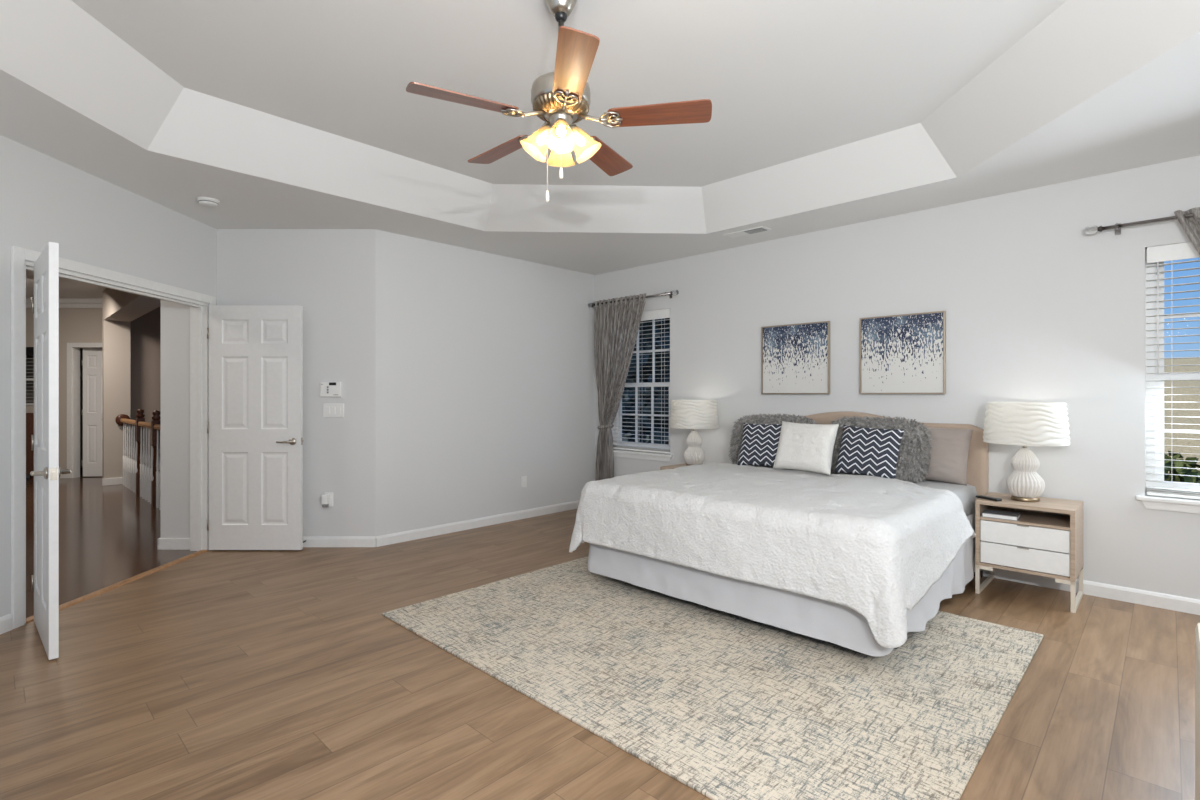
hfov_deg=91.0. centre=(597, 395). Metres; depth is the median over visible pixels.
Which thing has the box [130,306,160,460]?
wall
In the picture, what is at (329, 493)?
wall outlet
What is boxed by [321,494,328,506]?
plug
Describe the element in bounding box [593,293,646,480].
curtain
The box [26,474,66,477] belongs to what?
baseboard
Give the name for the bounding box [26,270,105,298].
ceiling
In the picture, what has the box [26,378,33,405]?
window
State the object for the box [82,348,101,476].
door
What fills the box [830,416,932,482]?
pillow
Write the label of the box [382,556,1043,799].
area rug
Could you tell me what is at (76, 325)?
wall
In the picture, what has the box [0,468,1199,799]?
floor
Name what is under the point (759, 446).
chevron cushion
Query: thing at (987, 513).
book
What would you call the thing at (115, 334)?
wall column
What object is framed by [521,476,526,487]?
wall outlet
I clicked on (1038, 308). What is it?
wall
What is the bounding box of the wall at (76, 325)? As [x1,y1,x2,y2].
[26,308,101,469]
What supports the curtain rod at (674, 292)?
attached to the wall at (1038, 308)
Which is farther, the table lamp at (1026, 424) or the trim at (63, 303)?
the trim at (63, 303)
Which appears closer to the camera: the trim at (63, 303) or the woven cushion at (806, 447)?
the woven cushion at (806, 447)
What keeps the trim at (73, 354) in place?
attached to the wall at (76, 325)
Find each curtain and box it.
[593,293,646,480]
[1174,207,1199,254]
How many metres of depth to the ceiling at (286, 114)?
3.29 m
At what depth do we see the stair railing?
7.35 m
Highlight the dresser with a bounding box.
[1195,623,1199,799]
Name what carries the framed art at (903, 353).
attached to the wall at (1038, 308)
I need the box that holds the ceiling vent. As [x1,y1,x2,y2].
[724,226,770,237]
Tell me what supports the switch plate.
attached to the wall at (330, 273)
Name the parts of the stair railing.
newel post, handrail, newel post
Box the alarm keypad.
[320,382,341,396]
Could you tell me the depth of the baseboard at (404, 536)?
5.67 m
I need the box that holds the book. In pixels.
[982,509,1020,520]
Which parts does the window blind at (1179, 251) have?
rail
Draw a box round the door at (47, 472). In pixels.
[30,242,71,659]
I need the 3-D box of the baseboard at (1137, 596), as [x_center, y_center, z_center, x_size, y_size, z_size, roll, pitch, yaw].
[2.076,1.246,4.870,5.896,0.088,0.016,0,0,44]
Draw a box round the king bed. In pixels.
[588,411,988,655]
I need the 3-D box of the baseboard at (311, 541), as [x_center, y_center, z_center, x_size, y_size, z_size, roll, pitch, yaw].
[-2.563,1.246,5.000,1.344,0.088,0.016,0,0,0]
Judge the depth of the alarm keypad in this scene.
4.99 m
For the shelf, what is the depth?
3.74 m
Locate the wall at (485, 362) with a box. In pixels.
[376,230,594,535]
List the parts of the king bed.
headboard, mattress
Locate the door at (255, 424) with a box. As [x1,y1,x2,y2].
[207,305,302,549]
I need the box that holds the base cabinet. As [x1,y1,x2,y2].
[26,413,33,478]
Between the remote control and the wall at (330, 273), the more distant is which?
the wall at (330, 273)
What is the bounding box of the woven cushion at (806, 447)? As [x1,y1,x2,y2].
[773,421,838,474]
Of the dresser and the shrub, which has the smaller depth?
the dresser
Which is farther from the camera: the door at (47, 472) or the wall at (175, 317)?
the wall at (175, 317)
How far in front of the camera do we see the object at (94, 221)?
3.63 m
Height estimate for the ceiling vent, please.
0.009 m
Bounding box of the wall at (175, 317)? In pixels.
[161,300,189,537]
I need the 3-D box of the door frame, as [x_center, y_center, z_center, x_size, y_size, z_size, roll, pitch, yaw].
[-3.305,0.233,4.105,0.176,2.115,1.720,0,0,0]
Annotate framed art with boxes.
[761,321,829,393]
[860,311,945,393]
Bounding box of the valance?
[26,347,33,355]
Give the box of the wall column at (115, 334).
[102,291,129,478]
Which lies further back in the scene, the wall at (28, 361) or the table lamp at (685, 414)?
the wall at (28, 361)
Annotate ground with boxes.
[1164,358,1199,473]
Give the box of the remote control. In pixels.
[976,495,1001,500]
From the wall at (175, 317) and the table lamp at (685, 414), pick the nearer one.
the wall at (175, 317)
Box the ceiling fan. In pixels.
[406,0,711,201]
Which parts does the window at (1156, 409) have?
sill, sash, sash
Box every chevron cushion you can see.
[737,423,781,465]
[834,425,904,478]
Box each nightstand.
[660,463,686,469]
[975,492,1082,612]
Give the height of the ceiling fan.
0.900 m
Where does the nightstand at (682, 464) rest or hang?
on the floor
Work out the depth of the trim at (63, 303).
9.12 m
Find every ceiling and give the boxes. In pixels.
[0,0,1199,274]
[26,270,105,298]
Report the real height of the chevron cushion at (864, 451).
0.360 m
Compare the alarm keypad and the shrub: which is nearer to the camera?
the alarm keypad
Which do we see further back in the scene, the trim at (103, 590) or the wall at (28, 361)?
the wall at (28, 361)
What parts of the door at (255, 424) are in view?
handle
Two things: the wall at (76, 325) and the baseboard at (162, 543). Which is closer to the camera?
the baseboard at (162, 543)
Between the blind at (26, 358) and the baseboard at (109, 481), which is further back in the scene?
the blind at (26, 358)
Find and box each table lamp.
[670,400,718,465]
[983,402,1070,501]
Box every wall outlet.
[325,492,332,505]
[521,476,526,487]
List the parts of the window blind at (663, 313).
rail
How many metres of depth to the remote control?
3.85 m
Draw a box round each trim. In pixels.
[26,299,101,307]
[26,550,207,622]
[67,343,101,477]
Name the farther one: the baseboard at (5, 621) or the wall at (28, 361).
the wall at (28, 361)
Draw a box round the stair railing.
[115,409,160,509]
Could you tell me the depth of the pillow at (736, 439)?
5.08 m
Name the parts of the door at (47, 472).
handle, latch plate, handle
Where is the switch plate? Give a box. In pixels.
[323,404,343,416]
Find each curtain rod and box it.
[588,290,678,306]
[1085,213,1192,234]
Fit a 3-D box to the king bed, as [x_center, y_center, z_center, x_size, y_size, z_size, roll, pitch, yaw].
[1.337,0.713,4.124,2.006,1.155,2.093,0,0,44]
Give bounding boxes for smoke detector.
[196,197,219,206]
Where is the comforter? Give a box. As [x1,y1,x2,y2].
[569,462,975,647]
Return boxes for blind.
[26,358,33,404]
[611,308,669,453]
[1147,242,1199,499]
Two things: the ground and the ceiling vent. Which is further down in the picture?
the ground
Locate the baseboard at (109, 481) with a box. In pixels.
[102,477,122,485]
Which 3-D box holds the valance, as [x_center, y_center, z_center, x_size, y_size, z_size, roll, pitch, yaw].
[-8.870,-0.675,9.090,0.620,0.130,0.080,0,0,0]
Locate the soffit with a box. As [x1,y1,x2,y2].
[104,288,160,321]
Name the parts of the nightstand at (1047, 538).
panel, drawer, drawer, panel, panel, panel, panel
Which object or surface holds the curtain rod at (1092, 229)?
attached to the wall at (1038, 308)
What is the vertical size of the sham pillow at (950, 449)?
0.411 m
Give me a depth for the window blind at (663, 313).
6.32 m
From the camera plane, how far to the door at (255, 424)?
4.86 m
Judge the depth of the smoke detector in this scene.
4.22 m
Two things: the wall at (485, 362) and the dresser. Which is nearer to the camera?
the dresser
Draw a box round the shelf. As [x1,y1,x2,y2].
[980,508,1069,529]
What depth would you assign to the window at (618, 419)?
6.50 m
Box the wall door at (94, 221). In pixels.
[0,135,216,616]
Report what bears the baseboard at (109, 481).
attached to the wall column at (115, 334)
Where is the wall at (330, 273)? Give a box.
[217,229,375,536]
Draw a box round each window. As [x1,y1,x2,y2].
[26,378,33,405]
[613,319,672,461]
[1136,249,1199,513]
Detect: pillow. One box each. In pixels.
[729,413,816,469]
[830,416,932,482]
[923,428,972,485]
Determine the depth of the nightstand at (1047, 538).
3.69 m
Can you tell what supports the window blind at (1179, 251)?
attached to the window at (1156, 409)
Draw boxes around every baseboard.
[0,614,11,633]
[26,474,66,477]
[102,477,122,485]
[157,538,189,549]
[303,536,375,546]
[376,500,578,546]
[983,568,1199,614]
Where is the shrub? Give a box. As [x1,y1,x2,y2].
[1164,451,1199,483]
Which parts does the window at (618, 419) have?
frame, sill, sash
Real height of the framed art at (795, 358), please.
0.617 m
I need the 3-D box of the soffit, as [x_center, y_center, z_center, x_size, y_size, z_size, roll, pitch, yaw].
[-5.297,-1.290,6.914,4.530,0.440,0.300,0,0,44]
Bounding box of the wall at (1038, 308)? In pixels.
[595,155,1199,599]
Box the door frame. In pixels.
[11,245,215,628]
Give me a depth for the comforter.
3.19 m
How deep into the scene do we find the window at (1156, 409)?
3.65 m
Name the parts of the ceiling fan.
blade, blade, lamp shade, pull chain, lamp shade, lamp shade, bulb, blade, lamp shade, blade, blade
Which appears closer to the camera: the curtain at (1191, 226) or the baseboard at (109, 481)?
the curtain at (1191, 226)

